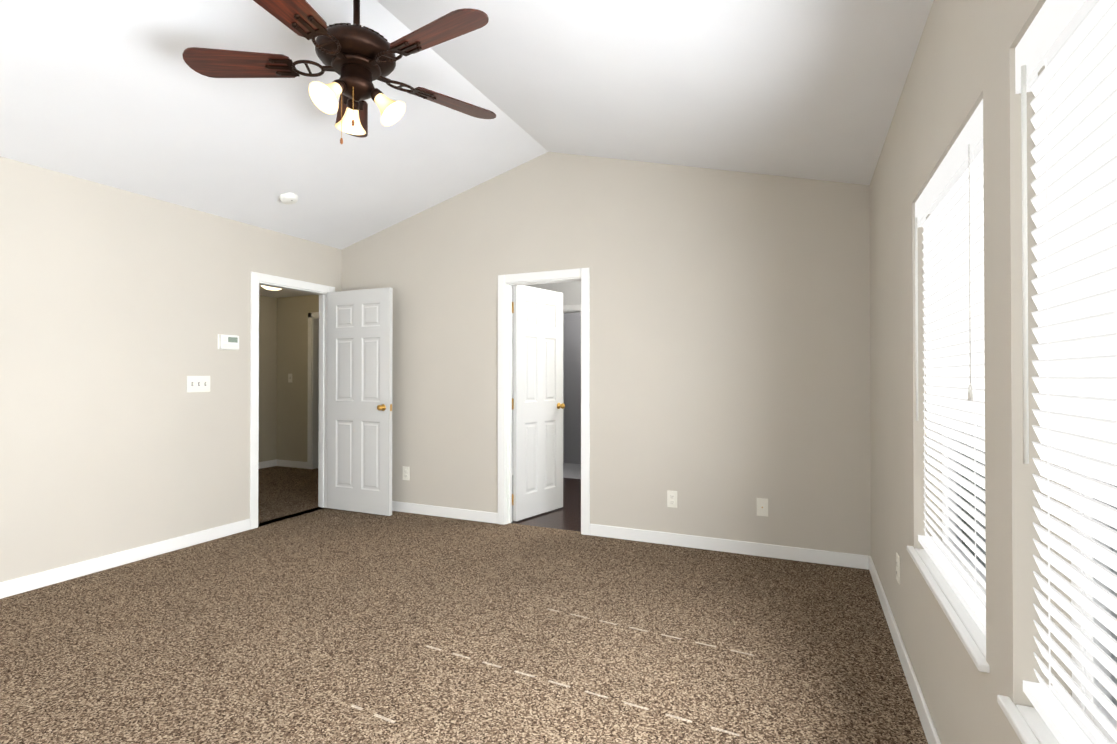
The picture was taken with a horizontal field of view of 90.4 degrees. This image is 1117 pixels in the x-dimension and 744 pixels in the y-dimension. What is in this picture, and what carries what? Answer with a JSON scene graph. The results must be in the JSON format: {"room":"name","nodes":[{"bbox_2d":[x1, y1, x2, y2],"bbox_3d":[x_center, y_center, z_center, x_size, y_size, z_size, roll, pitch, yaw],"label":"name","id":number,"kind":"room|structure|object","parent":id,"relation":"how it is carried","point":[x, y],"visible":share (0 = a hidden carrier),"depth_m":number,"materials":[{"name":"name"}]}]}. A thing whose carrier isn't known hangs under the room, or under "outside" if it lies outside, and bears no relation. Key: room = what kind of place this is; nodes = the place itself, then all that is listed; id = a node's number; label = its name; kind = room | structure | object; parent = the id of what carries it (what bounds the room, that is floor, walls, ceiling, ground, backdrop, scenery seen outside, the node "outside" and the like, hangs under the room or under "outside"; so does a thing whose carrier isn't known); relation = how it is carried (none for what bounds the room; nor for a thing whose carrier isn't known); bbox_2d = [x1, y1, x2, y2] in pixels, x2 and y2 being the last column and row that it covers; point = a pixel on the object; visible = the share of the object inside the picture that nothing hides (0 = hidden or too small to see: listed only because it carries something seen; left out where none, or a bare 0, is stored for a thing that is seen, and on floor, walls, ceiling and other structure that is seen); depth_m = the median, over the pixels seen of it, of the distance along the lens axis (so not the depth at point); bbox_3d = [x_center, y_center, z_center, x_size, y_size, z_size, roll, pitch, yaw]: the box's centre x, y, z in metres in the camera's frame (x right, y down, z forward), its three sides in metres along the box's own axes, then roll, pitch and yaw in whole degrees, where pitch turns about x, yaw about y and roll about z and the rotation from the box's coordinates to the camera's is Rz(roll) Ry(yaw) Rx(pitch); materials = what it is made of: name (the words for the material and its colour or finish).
{"room":"empty bedroom","nodes":[
{"label":"empty bedroom","id":0,"kind":"room"},
{"bbox_2d":[0,156,341,582],"bbox_3d":[-2.660,0.023,3.723,0.100,2.360,7.150,0,0,24],"label":"wall","id":1,"kind":"structure","parent":0,"point":[120,310],"depth_m":3.44,"materials":[{"name":"paint"}]},
{"bbox_2d":[0,519,249,598],"bbox_3d":[-3.181,1.151,2.393,0.016,0.085,4.050,0,0,24],"label":"baseboard","id":2,"kind":"structure","parent":1,"relation":"attached to","point":[12,587],"depth_m":3.40,"materials":[{"name":"white wood"}]},
{"bbox_2d":[187,376,209,391],"bbox_3d":[-2.521,0.084,3.891,0.018,0.115,0.164,0,0,24],"label":"switch plate","id":3,"kind":"object","parent":1,"relation":"attached to","point":[198,383],"visible":1,"depth_m":3.89,"materials":[{"name":"white plastic"}]},
{"bbox_2d":[218,334,238,349],"bbox_3d":[-2.430,-0.219,4.088,0.028,0.110,0.156,0,0,24],"label":"thermostat","id":4,"kind":"object","parent":1,"relation":"attached to","point":[228,342],"visible":1,"depth_m":4.07,"materials":[{"name":"white plastic"}]},
{"bbox_2d":[250,271,334,528],"bbox_3d":[-2.248,0.220,4.655,0.132,1.980,0.830,0,0,24],"label":"door frame","id":5,"kind":"structure","parent":1,"relation":"attached to","point":[262,279],"depth_m":4.46,"materials":[{"name":"white wood"}]},
{"bbox_2d":[327,287,392,515],"bbox_3d":[-1.728,0.247,4.785,0.714,1.908,0.165,0,0,24],"label":"hall door","id":6,"kind":"structure","parent":1,"relation":"in","point":[359,391],"depth_m":4.75,"materials":[{"name":"white wood"}]},
{"bbox_2d":[259,285,315,297],"bbox_3d":[-3.342,-1.036,5.317,2.430,0.100,3.500,0,0,24],"label":"ceiling","id":7,"kind":"structure","parent":0,"point":[281,293],"depth_m":6.88,"materials":[{"name":"paint"}]},
{"bbox_2d":[261,285,280,289],"bbox_3d":[-3.132,-0.938,6.076,0.250,0.085,0.250,0,0,24],"label":"light","id":8,"kind":"object","parent":7,"relation":"attached to","point":[269,288],"visible":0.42,"depth_m":6.02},
{"bbox_2d":[258,295,318,461],"bbox_3d":[-2.233,0.111,4.818,0.004,2.200,3.500,0,0,24],"label":"wall","id":9,"kind":"structure","parent":0,"point":[283,354],"depth_m":4.63,"materials":[{"name":"paint"}]},
{"bbox_2d":[258,312,318,468],"bbox_3d":[-3.276,0.225,5.333,2.330,1.980,3.400,0,0,24],"label":"trim","id":10,"kind":"structure","parent":9,"relation":"attached to","point":[313,387],"depth_m":7.02,"materials":[{"name":"white wood"}]},
{"bbox_2d":[288,374,291,381],"bbox_3d":[-3.470,0.078,7.160,0.070,0.115,0.018,0,0,24],"label":"light switch","id":11,"kind":"object","parent":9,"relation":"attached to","point":[289,377],"visible":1,"depth_m":7.16,"materials":[{"name":"white plastic"}]},
{"bbox_2d":[0,466,927,743],"bbox_3d":[-1.890,1.248,3.019,6.930,0.100,6.500,0,0,24],"label":"floor carpet","id":12,"kind":"object","parent":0,"point":[298,614],"visible":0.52,"depth_m":2.44,"materials":[{"name":"brown carpet"}]},
{"bbox_2d":[0,0,933,249],"bbox_3d":[-1.042,-1.482,1.953,4.500,0.736,5.200,0,0,24],"label":"ceiling","id":13,"kind":"structure","parent":0,"point":[121,94],"depth_m":2.85,"materials":[{"name":"paint"}]},
{"bbox_2d":[279,193,297,204],"bbox_3d":[-1.948,-1.250,4.003,0.124,0.063,0.128,0,0,24],"label":"smoke detector","id":14,"kind":"object","parent":13,"relation":"attached to","point":[288,198],"visible":1,"depth_m":3.97,"materials":[{"name":"white plastic"}]},
{"bbox_2d":[182,0,495,143],"bbox_3d":[-0.866,-1.361,2.391,1.350,0.742,1.357,0,0,24],"label":"ceiling fan","id":15,"kind":"object","parent":13,"relation":"hanging from","point":[357,57],"visible":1,"depth_m":2.35,"materials":[{"name":"brown wood"}]},
{"bbox_2d":[511,475,580,531],"bbox_3d":[0.439,1.264,5.160,4.400,0.098,2.000,0,0,24],"label":"floor","id":16,"kind":"structure","parent":0,"point":[567,516],"depth_m":4.72,"materials":[{"name":"brown wood"}]},
{"bbox_2d":[525,281,580,304],"bbox_3d":[0.759,0.000,6.066,4.260,2.440,0.100,0,0,24],"label":"wall","id":17,"kind":"structure","parent":0,"point":[571,291],"depth_m":6.30,"materials":[{"name":"paint"}]},
{"bbox_2d":[512,304,580,474],"bbox_3d":[0.756,0.230,6.057,4.260,1.980,0.116,0,0,24],"label":"trim","id":18,"kind":"structure","parent":17,"relation":"attached to","point":[571,308],"depth_m":6.28,"materials":[{"name":"white wood"}]},
{"bbox_2d":[563,312,580,478],"bbox_3d":[0.489,0.006,6.841,1.500,2.640,1.100,0,0,24],"label":"wall","id":19,"kind":"structure","parent":0,"point":[572,395],"depth_m":7.46,"materials":[{"name":"grey paint"}]},
{"bbox_2d":[342,152,870,555],"bbox_3d":[-0.011,-0.253,4.277,4.500,2.920,0.100,0,0,24],"label":"wall","id":20,"kind":"structure","parent":0,"point":[729,348],"depth_m":3.88,"materials":[{"name":"paint"}]},
{"bbox_2d":[403,466,408,479],"bbox_3d":[-1.318,0.876,4.787,0.070,0.115,0.008,0,0,24],"label":"electrical outlet","id":21,"kind":"object","parent":20,"relation":"attached to","point":[405,473],"visible":1,"depth_m":4.78,"materials":[{"name":"white plastic"}]},
{"bbox_2d":[392,501,497,523],"bbox_3d":[-1.243,1.168,4.745,1.660,0.085,0.020,0,0,24],"label":"baseboard","id":22,"kind":"structure","parent":20,"relation":"attached to","point":[465,514],"depth_m":4.60,"materials":[{"name":"white wood"}]},
{"bbox_2d":[512,285,564,520],"bbox_3d":[-0.166,0.246,4.709,0.165,1.908,0.632,0,-1,38],"label":"bathroom door","id":23,"kind":"structure","parent":20,"relation":"in","point":[538,405],"depth_m":4.67,"materials":[{"name":"white wood"}]},
{"bbox_2d":[498,268,589,534],"bbox_3d":[-0.102,0.217,4.314,0.780,1.980,0.132,0,0,24],"label":"door frame","id":24,"kind":"structure","parent":20,"relation":"attached to","point":[507,283],"depth_m":4.38,"materials":[{"name":"white wood"}]},
{"bbox_2d":[667,490,676,507],"bbox_3d":[0.790,0.884,3.855,0.070,0.115,0.008,0,0,24],"label":"electrical outlet","id":25,"kind":"object","parent":20,"relation":"attached to","point":[671,498],"visible":1,"depth_m":3.85,"materials":[{"name":"white plastic"}]},
{"bbox_2d":[590,524,863,568],"bbox_3d":[1.050,1.161,3.736,1.790,0.085,0.012,0,0,24],"label":"baseboard","id":26,"kind":"structure","parent":20,"relation":"attached to","point":[691,541],"depth_m":3.68,"materials":[{"name":"white wood"}]},
{"bbox_2d":[757,498,767,516],"bbox_3d":[1.329,0.882,3.614,0.070,0.115,0.013,0,0,24],"label":"outlet","id":27,"kind":"object","parent":20,"relation":"attached to","point":[762,506],"visible":1,"depth_m":3.62,"materials":[{"name":"white plastic"}]},
{"bbox_2d":[869,0,1071,743],"bbox_3d":[1.346,0.010,1.953,0.140,2.360,7.150,0,0,24],"label":"wall","id":28,"kind":"structure","parent":0,"point":[962,65],"depth_m":1.39,"materials":[{"name":"paint"}]},
{"bbox_2d":[896,552,899,583],"bbox_3d":[1.458,0.843,2.384,0.008,0.115,0.070,0,0,24],"label":"electrical outlet","id":29,"kind":"object","parent":28,"relation":"attached to","point":[898,567],"visible":1,"depth_m":2.37,"materials":[{"name":"white plastic"}]},
{"bbox_2d":[864,555,940,743],"bbox_3d":[0.881,1.142,1.084,0.016,0.085,5.000,0,0,24],"label":"baseboard","id":30,"kind":"structure","parent":28,"relation":"attached to","point":[932,737],"depth_m":2.16,"materials":[{"name":"white wood"}]},
{"bbox_2d":[907,546,989,672],"bbox_3d":[1.168,0.657,1.633,0.108,0.018,0.940,0,0,24],"label":"sill","id":31,"kind":"structure","parent":28,"relation":"attached to","point":[970,634],"depth_m":1.51,"materials":[{"name":"white wood"}]},
{"bbox_2d":[915,99,985,636],"bbox_3d":[1.164,-0.005,1.640,0.068,1.245,0.882,0,0,24],"label":"window blinds","id":32,"kind":"object","parent":28,"relation":"attached to","point":[950,200],"visible":0.71,"depth_m":1.60,"materials":[{"name":"white plastic"}]},
{"bbox_2d":[942,420,985,593],"bbox_3d":[1.240,0.018,1.606,0.050,1.300,0.890,0,0,24],"label":"window","id":33,"kind":"structure","parent":28,"relation":"in","point":[959,549],"depth_m":1.94,"materials":[{"name":"clear glass"}]},
{"bbox_2d":[997,695,1059,743],"bbox_3d":[0.736,0.650,0.657,0.108,0.018,0.945,0,0,24],"label":"sill","id":34,"kind":"structure","parent":28,"relation":"attached to","point":[1028,725],"depth_m":1.02,"materials":[{"name":"white wood"}]},
{"bbox_2d":[1015,0,1116,743],"bbox_3d":[0.733,-0.013,0.663,0.068,1.245,0.887,0,0,24],"label":"window blinds","id":35,"kind":"object","parent":28,"relation":"attached to","point":[1070,46],"visible":1,"depth_m":0.91,"materials":[{"name":"white plastic"}]},
{"bbox_2d":[1070,452,1116,743],"bbox_3d":[0.808,0.011,0.630,0.050,1.300,0.895,0,0,24],"label":"window","id":36,"kind":"structure","parent":28,"relation":"in","point":[1104,711],"depth_m":0.98,"materials":[{"name":"clear glass"}]}
]}

